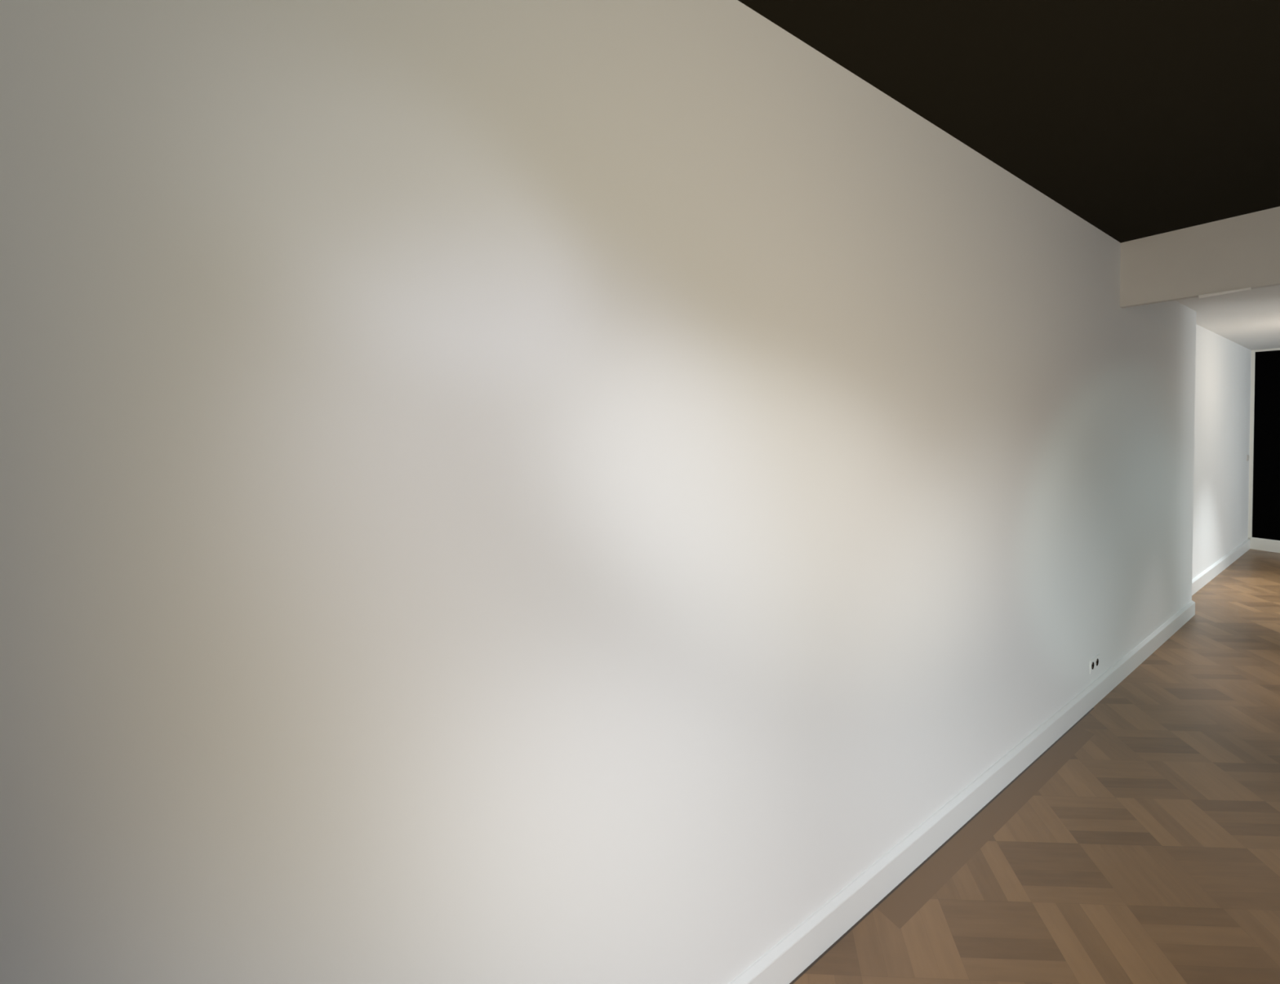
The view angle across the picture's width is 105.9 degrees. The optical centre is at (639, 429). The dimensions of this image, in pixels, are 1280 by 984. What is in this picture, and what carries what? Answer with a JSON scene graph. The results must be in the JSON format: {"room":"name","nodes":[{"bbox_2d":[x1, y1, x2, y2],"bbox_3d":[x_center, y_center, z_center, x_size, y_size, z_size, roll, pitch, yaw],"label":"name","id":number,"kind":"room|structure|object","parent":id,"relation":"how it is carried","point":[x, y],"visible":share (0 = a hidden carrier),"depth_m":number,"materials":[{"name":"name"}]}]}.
{"room":"empty living room","nodes":[
{"label":"empty living room","id":0,"kind":"room"},
{"bbox_2d":[0,0,1196,983],"bbox_3d":[0.854,0.176,1.713,8.870,2.800,0.100,-1,1,-32],"label":"wall","id":1,"kind":"structure","parent":0,"point":[491,491],"depth_m":0.95,"materials":[{"name":"white paint"}]},
{"bbox_2d":[728,600,1195,983],"bbox_3d":[0.970,1.518,1.734,8.670,0.115,0.020,-1,1,-32],"label":"baseboard","id":2,"kind":"structure","parent":1,"relation":"attached to","point":[781,964],"depth_m":1.77,"materials":[{"name":"white paint"}]},
{"bbox_2d":[1089,653,1099,673],"bbox_3d":[2.617,1.345,2.782,0.150,0.078,0.004,-1,1,-32],"label":"wall socket","id":3,"kind":"object","parent":1,"relation":"attached to","point":[1094,662],"visible":1,"depth_m":2.77,"materials":[{"name":"white paint"}]},
{"bbox_2d":[1120,206,1279,307],"bbox_3d":[4.287,-0.992,0.849,0.050,0.540,5.000,-1,1,-32],"label":"beam","id":4,"kind":"structure","parent":1,"relation":"attached to","point":[1242,251],"depth_m":2.67,"materials":[{"name":"beige paint"}]},
{"bbox_2d":[1198,287,1251,297],"bbox_3d":[3.151,-0.739,2.607,0.022,0.017,0.180,-1,1,-32],"label":"trim","id":5,"kind":"structure","parent":4,"relation":"attached to","point":[1208,295],"depth_m":2.61,"materials":[{"name":"white plastic"}]},
{"bbox_2d":[737,0,1279,242],"bbox_3d":[1.366,-1.161,-0.999,6.860,0.150,5.400,-1,1,-32],"label":"ceiling","id":6,"kind":"structure","parent":0,"point":[1139,118],"depth_m":1.57,"materials":[{"name":"black paint"}]},
{"bbox_2d":[789,548,1279,983],"bbox_3d":[3.906,1.651,0.645,12.870,0.120,5.400,-1,1,-32],"label":"floor","id":7,"kind":"structure","parent":0,"point":[1142,846],"depth_m":1.80,"materials":[{"name":"brown wood"}]},
{"bbox_2d":[1191,324,1251,579],"bbox_3d":[6.083,0.127,5.203,4.300,2.800,0.182,-1,1,-32],"label":"wall","id":8,"kind":"structure","parent":0,"point":[1223,366],"depth_m":5.17,"materials":[{"name":"white paint"}]},
{"bbox_2d":[1191,538,1249,595],"bbox_3d":[6.179,1.466,5.163,3.800,0.125,0.020,-1,1,-32],"label":"baseboard","id":9,"kind":"structure","parent":8,"relation":"attached to","point":[1206,575],"depth_m":5.13,"materials":[{"name":"white paint"}]},
{"bbox_2d":[1176,284,1279,350],"bbox_3d":[6.828,-1.039,2.453,5.960,0.150,5.400,-1,1,-32],"label":"ceiling","id":10,"kind":"structure","parent":0,"point":[1249,318],"depth_m":4.21,"materials":[{"name":"white paint"}]},
{"bbox_2d":[1248,347,1279,540],"bbox_3d":[9.231,0.278,4.059,0.200,2.530,5.118,-1,1,-32],"label":"wall","id":11,"kind":"structure","parent":0,"point":[1253,352],"depth_m":6.15,"materials":[{"name":"white paint"}]},
{"bbox_2d":[1249,537,1279,552],"bbox_3d":[9.144,1.471,4.009,0.020,0.146,5.098,-1,1,-32],"label":"baseboard","id":12,"kind":"structure","parent":11,"relation":"attached to","point":[1271,545],"depth_m":6.06,"materials":[{"name":"white paint"}]},
{"bbox_2d":[1252,350,1279,540],"bbox_3d":[8.487,0.202,5.107,0.038,2.357,2.488,-1,1,-32],"label":"window","id":13,"kind":"structure","parent":11,"relation":"in","point":[1266,454],"depth_m":6.06,"materials":[{"name":"black glass"}]}
]}

